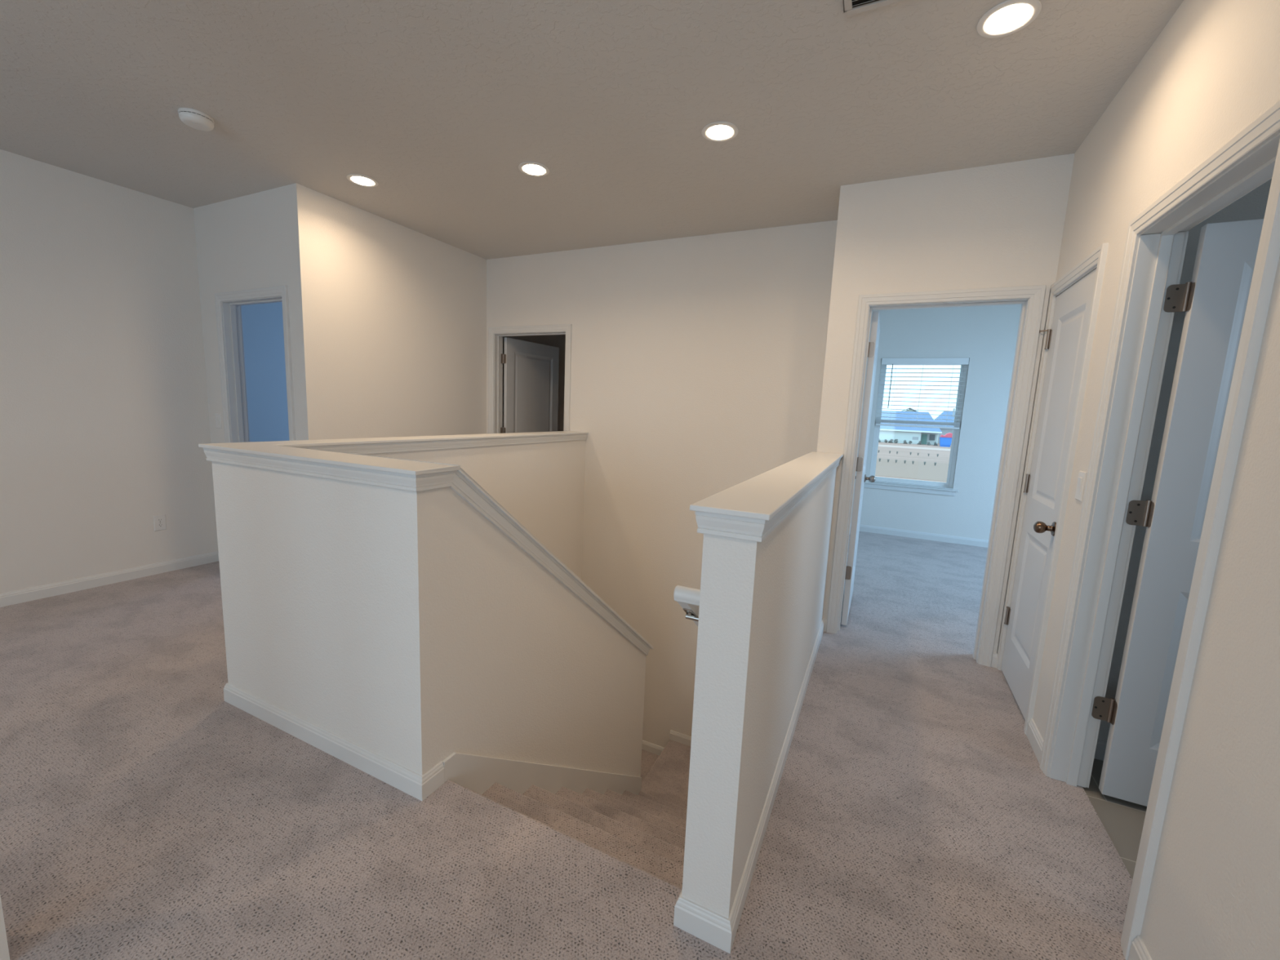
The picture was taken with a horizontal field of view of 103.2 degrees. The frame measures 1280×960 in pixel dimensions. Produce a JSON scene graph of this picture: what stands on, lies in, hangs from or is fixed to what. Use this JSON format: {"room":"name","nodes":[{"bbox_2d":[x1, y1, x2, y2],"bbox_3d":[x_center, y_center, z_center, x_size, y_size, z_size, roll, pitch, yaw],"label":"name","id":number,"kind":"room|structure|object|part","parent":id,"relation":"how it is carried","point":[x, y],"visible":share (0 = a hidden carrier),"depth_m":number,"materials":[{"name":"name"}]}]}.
{"room":"upstairs landing","nodes":[
{"label":"upstairs landing","id":0,"kind":"room"},
{"bbox_2d":[0,894,9,959],"bbox_3d":[-1.643,-0.167,0.781,0.125,2.743,0.615,6,9,25],"label":"wall","id":1,"kind":"structure","parent":0,"point":[4,951],"depth_m":1.20,"materials":[{"name":"white paint"}]},
{"bbox_2d":[0,149,217,593],"bbox_3d":[-4.667,-0.282,1.597,0.115,2.993,5.488,6,9,25],"label":"wall","id":2,"kind":"structure","parent":0,"point":[104,413],"depth_m":3.44,"materials":[{"name":"white paint"}]},
{"bbox_2d":[0,551,218,607],"bbox_3d":[-4.557,0.928,1.688,0.241,0.083,5.488,6,9,25],"label":"baseboard","id":3,"kind":"structure","parent":2,"relation":"attached to","point":[20,596],"depth_m":3.56,"materials":[{"name":"white paint"}]},
{"bbox_2d":[153,514,166,531],"bbox_3d":[-3.617,0.323,3.825,0.008,0.116,0.072,6,9,25],"label":"wall outlet","id":4,"kind":"object","parent":2,"relation":"attached to","point":[159,521],"visible":1,"depth_m":3.82,"materials":[{"name":"white plastic"}]},
{"bbox_2d":[193,182,324,443],"bbox_3d":[-3.624,-0.597,4.185,3.013,2.993,0.115,6,9,25],"label":"wall","id":5,"kind":"structure","parent":0,"point":[267,238],"depth_m":3.52,"materials":[{"name":"white paint"}]},
{"bbox_2d":[214,285,295,443],"bbox_3d":[-2.800,-0.318,3.821,0.876,2.110,0.152,6,9,25],"label":"door frame","id":6,"kind":"structure","parent":5,"relation":"attached to","point":[228,304],"depth_m":3.85,"materials":[{"name":"white paint"}]},
{"bbox_3d":[-2.771,-0.325,3.880,0.876,2.110,0.018,6,9,25],"label":"casing","id":7,"kind":"part","parent":6,"relation":"part of","materials":[{"name":"white paint"}]},
{"bbox_2d":[240,302,289,442],"bbox_3d":[-2.901,-0.809,5.931,2.998,2.993,3.912,6,9,25],"label":"wall","id":8,"kind":"structure","parent":0,"point":[263,333],"depth_m":5.95,"materials":[{"name":"blue paint"}]},
{"bbox_2d":[211,461,450,775],"bbox_3d":[-1.328,2.066,2.242,1.217,4.348,0.130,6,9,25],"label":"wall","id":9,"kind":"structure","parent":0,"point":[335,593],"depth_m":1.87,"materials":[{"name":"white paint"}]},
{"bbox_2d":[223,682,444,800],"bbox_3d":[-0.711,0.869,3.282,1.245,0.083,2.807,6,9,25],"label":"baseboard","id":10,"kind":"structure","parent":9,"relation":"attached to","point":[416,785],"depth_m":1.95,"materials":[{"name":"white paint"}]},
{"bbox_2d":[314,190,486,439],"bbox_3d":[-1.940,-0.550,4.358,0.115,2.993,1.640,6,9,25],"label":"wall","id":11,"kind":"structure","parent":0,"point":[402,310],"depth_m":4.05,"materials":[{"name":"white paint"}]},
{"bbox_2d":[365,440,585,580],"bbox_3d":[-1.215,1.865,3.723,0.130,4.348,2.663,6,9,25],"label":"wall","id":12,"kind":"structure","parent":0,"point":[541,485],"depth_m":4.03,"materials":[{"name":"white paint"}]},
{"bbox_2d":[502,334,565,431],"bbox_3d":[0.449,-0.630,5.659,3.302,2.993,2.542,6,9,25],"label":"wall","id":13,"kind":"structure","parent":0,"point":[555,340],"depth_m":6.12,"materials":[{"name":"white paint"}]},
{"bbox_2d":[448,486,645,777],"bbox_3d":[-0.424,2.018,2.861,0.120,4.348,1.770,6,9,25],"label":"wall","id":14,"kind":"structure","parent":0,"point":[537,675],"depth_m":2.29,"materials":[{"name":"white paint"}]},
{"bbox_2d":[198,431,653,655],"bbox_3d":[-0.697,0.487,3.221,1.280,1.474,2.823,6,9,25],"label":"trim","id":15,"kind":"structure","parent":14,"relation":"on","point":[346,460],"depth_m":2.06,"materials":[{"name":"white paint"}]},
{"bbox_3d":[-0.660,0.487,3.292,0.967,1.457,2.663,6,9,25],"label":"crown moulding","id":16,"kind":"part","parent":15,"relation":"part of","materials":[{"name":"white paint"}]},
{"bbox_2d":[442,751,641,795],"bbox_3d":[-0.363,1.762,2.776,0.012,1.677,1.810,6,9,25],"label":"trim","id":17,"kind":"structure","parent":14,"relation":"attached to","point":[477,773],"depth_m":2.32,"materials":[{"name":"white paint"}]},
{"bbox_2d":[0,531,1146,959],"bbox_3d":[-0.778,1.157,2.508,9.900,0.280,10.175,6,9,25],"label":"floor","id":18,"kind":"structure","parent":0,"point":[145,814],"depth_m":1.67,"materials":[{"name":"carpet"}]},
{"bbox_2d":[481,782,687,888],"bbox_3d":[0.064,1.906,2.588,0.943,1.332,1.800,6,9,25],"label":"staircase","id":19,"kind":"structure","parent":18,"relation":"attached to","point":[646,832],"depth_m":2.14,"materials":[{"name":"carpet"}]},
{"bbox_2d":[0,0,1183,259],"bbox_3d":[-0.627,-1.755,2.104,10.150,0.120,10.400,6,9,25],"label":"ceiling","id":20,"kind":"structure","parent":0,"point":[441,104],"depth_m":2.27,"materials":[{"name":"white paint"}]},
{"bbox_2d":[177,107,214,131],"bbox_3d":[-2.217,-1.795,2.538,0.137,0.051,0.137,6,9,25],"label":"smoke detector","id":21,"kind":"object","parent":20,"relation":"attached to","point":[193,118],"visible":1,"depth_m":2.50,"materials":[{"name":"white plastic"}]},
{"bbox_2d":[346,173,378,186],"bbox_3d":[-1.752,-1.888,3.207,0.179,0.012,0.179,6,9,25],"label":"recessed light","id":22,"kind":"object","parent":20,"relation":"in","point":[360,180],"visible":1,"depth_m":3.19,"materials":[{"name":"white plastic"}]},
{"bbox_2d":[518,161,549,176],"bbox_3d":[-0.617,-1.806,2.956,0.179,0.012,0.179,6,9,25],"label":"recessed light","id":23,"kind":"object","parent":20,"relation":"in","point":[530,168],"visible":1,"depth_m":2.94,"materials":[{"name":"white plastic"}]},
{"bbox_2d":[701,121,738,142],"bbox_3d":[0.391,-1.697,2.480,0.179,0.012,0.179,6,9,25],"label":"recessed light","id":24,"kind":"object","parent":20,"relation":"in","point":[717,131],"visible":1,"depth_m":2.46,"materials":[{"name":"white plastic"}]},
{"bbox_2d":[842,0,905,16],"bbox_3d":[0.804,-1.549,1.534,0.364,0.010,0.258,6,9,25],"label":"ceiling vent","id":25,"kind":"object","parent":20,"relation":"in","point":[850,6],"visible":1,"depth_m":1.68,"materials":[{"name":"white metal"}]},
{"bbox_2d":[976,0,1041,38],"bbox_3d":[1.242,-1.555,1.713,0.179,0.012,0.179,6,9,25],"label":"recessed light","id":26,"kind":"object","parent":20,"relation":"in","point":[1008,17],"visible":1,"depth_m":1.70,"materials":[{"name":"white plastic"}]},
{"bbox_2d":[486,220,837,747],"bbox_3d":[-0.123,0.978,4.642,3.442,5.943,0.115,6,9,25],"label":"wall","id":27,"kind":"structure","parent":0,"point":[697,368],"depth_m":4.25,"materials":[{"name":"white paint"}]},
{"bbox_2d":[500,337,559,433],"bbox_3d":[-1.152,-0.447,5.465,0.122,2.015,0.862,7,9,29],"label":"door","id":28,"kind":"structure","parent":27,"relation":"in","point":[531,370],"depth_m":5.37,"materials":[{"name":"white paint"}]},
{"bbox_2d":[488,324,572,433],"bbox_3d":[-1.055,-0.398,4.929,0.952,2.110,0.152,6,9,25],"label":"door frame","id":29,"kind":"structure","parent":27,"relation":"attached to","point":[495,335],"depth_m":4.92,"materials":[{"name":"white paint"}]},
{"bbox_3d":[-1.026,-0.406,4.989,0.952,2.110,0.018,6,9,25],"label":"casing","id":30,"kind":"part","parent":29,"relation":"part of","materials":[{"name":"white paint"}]},
{"bbox_2d":[640,749,658,781],"bbox_3d":[-0.369,2.555,4.385,0.966,0.100,0.892,6,9,25],"label":"stair landing","id":31,"kind":"structure","parent":27,"relation":"attached to","point":[648,758],"depth_m":4.52,"materials":[{"name":"carpet"}]},
{"bbox_2d":[641,740,664,755],"bbox_3d":[-0.175,2.418,4.766,0.967,0.083,0.014,6,9,25],"label":"baseboard","id":32,"kind":"structure","parent":27,"relation":"attached to","point":[649,747],"depth_m":4.63,"materials":[{"name":"white paint"}]},
{"bbox_2d":[641,739,690,808],"bbox_3d":[0.558,2.468,3.911,1.087,0.100,0.922,6,9,25],"label":"stair landing","id":33,"kind":"structure","parent":27,"relation":"attached to","point":[667,780],"depth_m":4.08,"materials":[{"name":"carpet"}]},
{"bbox_2d":[669,729,691,746],"bbox_3d":[0.758,2.329,4.305,1.087,0.083,0.014,6,9,25],"label":"baseboard","id":34,"kind":"structure","parent":27,"relation":"attached to","point":[676,736],"depth_m":4.49,"materials":[{"name":"white paint"}]},
{"bbox_2d":[681,466,837,918],"bbox_3d":[0.607,2.112,2.497,0.130,4.348,2.232,6,9,25],"label":"wall","id":35,"kind":"structure","parent":0,"point":[761,610],"depth_m":1.32,"materials":[{"name":"white paint"}]},
{"bbox_2d":[673,585,700,626],"bbox_3d":[0.480,0.853,2.195,0.087,1.334,1.762,6,9,25],"label":"handrail","id":36,"kind":"object","parent":35,"relation":"attached to","point":[688,598],"visible":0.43,"depth_m":1.33,"materials":[{"name":"white paint"}]},
{"bbox_3d":[0.460,0.852,2.208,0.039,1.330,1.754,6,9,25],"label":"rail","id":37,"kind":"part","parent":36,"relation":"part of","materials":[{"name":"silver metal"}]},
{"bbox_2d":[673,617,827,954],"bbox_3d":[0.656,1.057,2.340,0.159,0.083,2.247,6,9,25],"label":"baseboard","id":38,"kind":"structure","parent":35,"relation":"attached to","point":[705,924],"depth_m":1.40,"materials":[{"name":"white paint"}]},
{"bbox_2d":[689,451,843,542],"bbox_3d":[0.691,-0.017,2.187,0.190,0.070,2.262,6,9,25],"label":"trim","id":39,"kind":"structure","parent":35,"relation":"attached to","point":[750,509],"depth_m":1.35,"materials":[{"name":"white paint"}]},
{"bbox_2d":[850,304,1021,540],"bbox_3d":[4.312,-0.446,5.510,3.820,2.993,0.140,6,9,25],"label":"wall","id":40,"kind":"structure","parent":0,"point":[987,335],"depth_m":5.74,"materials":[{"name":"white paint"}]},
{"bbox_2d":[863,362,968,496],"bbox_3d":[3.244,-0.639,5.981,1.020,1.557,0.158,6,9,25],"label":"window","id":41,"kind":"structure","parent":40,"relation":"in","point":[900,483],"depth_m":6.00,"materials":[{"name":"white plastic"}]},
{"bbox_3d":[3.201,0.068,6.050,1.020,0.030,0.093,6,9,25],"label":"sill","id":42,"kind":"part","parent":41,"relation":"part of","materials":[{"name":"white paint"}]},
{"bbox_3d":[3.255,-0.334,6.050,0.820,0.738,0.026,6,9,25],"label":"sash","id":43,"kind":"part","parent":41,"relation":"part of","materials":[{"name":"white plastic"}]},
{"bbox_3d":[3.295,-1.022,5.978,0.820,0.723,0.026,6,9,25],"label":"sash","id":44,"kind":"part","parent":41,"relation":"part of","materials":[{"name":"white plastic"}]},
{"bbox_2d":[875,357,968,429],"bbox_3d":[3.255,-1.011,5.895,0.878,0.791,0.080,6,9,25],"label":"window blind","id":45,"kind":"object","parent":41,"relation":"attached to","point":[922,361],"visible":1,"depth_m":5.87,"materials":[{"name":"white plastic"}]},
{"bbox_3d":[3.244,-0.631,5.959,0.866,0.020,0.052,6,9,25],"label":"rail","id":46,"kind":"part","parent":45,"relation":"part of","materials":[{"name":"white plastic"}]},
{"bbox_2d":[849,523,988,547],"bbox_3d":[3.544,0.926,4.164,3.560,0.083,3.225,6,9,25],"label":"baseboard","id":47,"kind":"structure","parent":40,"relation":"attached to","point":[891,531],"depth_m":6.00,"materials":[{"name":"white paint"}]},
{"bbox_2d":[816,153,1074,653],"bbox_3d":[1.697,-0.209,3.006,1.213,2.993,0.115,6,9,25],"label":"wall","id":48,"kind":"structure","parent":0,"point":[996,225],"depth_m":2.83,"materials":[{"name":"white paint"}]},
{"bbox_2d":[840,311,879,625],"bbox_3d":[1.550,-0.070,3.552,0.189,2.020,0.812,6,9,25],"label":"door","id":49,"kind":"structure","parent":48,"relation":"in","point":[860,477],"depth_m":3.29,"materials":[{"name":"white paint"}]},
{"bbox_3d":[1.745,-0.009,3.849,0.077,0.064,0.064,6,9,25],"label":"knob","id":50,"kind":"part","parent":49,"relation":"part of","materials":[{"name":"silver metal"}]},
{"bbox_2d":[826,242,1108,734],"bbox_3d":[1.614,0.025,2.692,1.053,2.110,0.836,6,9,25],"label":"door frame","id":51,"kind":"structure","parent":48,"relation":"attached to","point":[1031,298],"depth_m":2.80,"materials":[{"name":"white paint"}]},
{"bbox_2d":[991,652,997,667],"bbox_3d":[2.043,1.036,2.914,0.040,0.083,0.014,6,9,25],"label":"baseboard","id":52,"kind":"structure","parent":48,"relation":"attached to","point":[994,658],"depth_m":2.91,"materials":[{"name":"white paint"}]},
{"bbox_2d":[1032,0,1279,959],"bbox_3d":[0.721,0.205,-0.274,0.115,2.993,6.690,6,9,25],"label":"wall","id":53,"kind":"structure","parent":0,"point":[1213,69],"depth_m":1.18,"materials":[{"name":"white paint"}]},
{"bbox_2d":[1026,718,1043,764],"bbox_3d":[1.704,1.124,2.180,0.014,0.083,0.234,6,9,25],"label":"baseboard","id":54,"kind":"structure","parent":53,"relation":"attached to","point":[1035,739],"depth_m":2.18,"materials":[{"name":"white paint"}]},
{"bbox_2d":[1000,268,1096,719],"bbox_3d":[1.952,0.094,2.499,0.112,2.030,0.632,6,9,25],"label":"door","id":55,"kind":"structure","parent":53,"relation":"in","point":[1066,338],"depth_m":2.46,"materials":[{"name":"white paint"}]},
{"bbox_3d":[1.817,0.215,2.280,0.077,0.064,0.064,6,9,25],"label":"knob","id":56,"kind":"part","parent":55,"relation":"part of","materials":[{"name":"brown metal"}]},
{"bbox_2d":[1075,471,1087,502],"bbox_3d":[1.744,0.024,2.012,0.012,0.116,0.072,6,9,25],"label":"light switch","id":57,"kind":"object","parent":53,"relation":"attached to","point":[1082,477],"visible":1,"depth_m":2.00,"materials":[{"name":"white plastic"}]},
{"bbox_2d":[1128,935,1151,959],"bbox_3d":[0.230,1.486,-0.875,0.014,0.083,4.916,6,9,25],"label":"baseboard","id":58,"kind":"structure","parent":53,"relation":"attached to","point":[1138,951],"depth_m":1.30,"materials":[{"name":"white paint"}]},
{"bbox_2d":[1039,100,1279,959],"bbox_3d":[1.573,0.184,1.534,0.152,2.110,0.834,6,9,25],"label":"door frame","id":59,"kind":"structure","parent":53,"relation":"attached to","point":[1157,238],"depth_m":1.75,"materials":[{"name":"white paint"}]},
{"bbox_3d":[1.633,0.190,1.506,0.018,2.110,0.834,6,9,25],"label":"casing","id":60,"kind":"part","parent":59,"relation":"part of","materials":[{"name":"white paint"}]},
{"bbox_2d":[1091,218,1263,806],"bbox_3d":[2.087,0.209,1.663,0.753,2.040,0.038,6,9,25],"label":"door","id":61,"kind":"structure","parent":53,"relation":"in","point":[1215,301],"depth_m":1.74,"materials":[{"name":"white paint"}]},
{"bbox_2d":[1097,178,1271,741],"bbox_3d":[2.226,0.165,0.472,1.957,2.993,2.735,6,9,25],"label":"wall","id":62,"kind":"structure","parent":0,"point":[1252,206],"depth_m":1.96,"materials":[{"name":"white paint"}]},
{"bbox_2d":[1093,738,1106,760],"bbox_3d":[2.693,1.225,1.808,1.840,0.083,0.014,6,9,25],"label":"baseboard","id":63,"kind":"structure","parent":62,"relation":"attached to","point":[1100,748],"depth_m":2.15,"materials":[{"name":"white paint"}]},
{"label":"outside","id":64,"kind":"structure","parent":0,"visible":0},
{"bbox_2d":[875,442,951,482],"bbox_3d":[85.214,-9.730,131.925,280.000,0.500,288.000,6,9,25],"label":"ground","id":65,"kind":"structure","parent":64,"point":[904,454],"depth_m":72.95,"materials":[{"name":"white concrete"}]},
{"bbox_2d":[901,407,917,411],"bbox_3d":[71.773,-15.220,136.085,10.600,8.100,9.800,6,9,25],"label":"house","id":66,"kind":"structure","parent":65,"relation":"on","point":[909,408],"depth_m":131.59,"materials":[{"name":"beige"}]},
{"bbox_2d":[879,410,942,444],"bbox_3d":[53.507,-11.831,111.209,21.200,6.700,11.260,6,9,25],"label":"house","id":67,"kind":"structure","parent":65,"relation":"on","point":[915,434],"depth_m":105.75,"materials":[{"name":"white"}]},
{"bbox_3d":[59.220,-8.501,105.698,1.000,2.100,0.100,6,9,25],"label":"door","id":68,"kind":"part","parent":67,"relation":"part of","materials":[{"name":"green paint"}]},
{"bbox_2d":[875,457,948,481],"bbox_3d":[33.657,-0.508,47.906,140.000,0.020,21.000,6,9,25],"label":"ground strip","id":69,"kind":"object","parent":65,"relation":"on","point":[917,470],"depth_m":48.90,"materials":[{"name":"beige"}]},
{"bbox_2d":[878,444,950,450],"bbox_3d":[53.100,-5.280,88.208,140.000,0.020,7.000,6,9,25],"label":"path","id":70,"kind":"structure","parent":65,"relation":"on","point":[886,446],"depth_m":89.90,"materials":[{"name":"beige concrete"}]},
{"bbox_2d":[933,408,955,443],"bbox_3d":[73.415,-12.123,115.003,13.800,7.900,11.600,6,9,25],"label":"house","id":71,"kind":"structure","parent":65,"relation":"on","point":[944,431],"depth_m":113.65,"materials":[{"name":"grey"}]},
{"bbox_2d":[939,432,952,447],"bbox_3d":[59.773,-7.881,99.084,2.154,2.737,1.900,6,9,25],"label":"dumpster","id":72,"kind":"object","parent":65,"relation":"on","point":[945,440],"visible":0.84,"depth_m":98.38,"materials":[{"name":"blue metal"}]}
]}

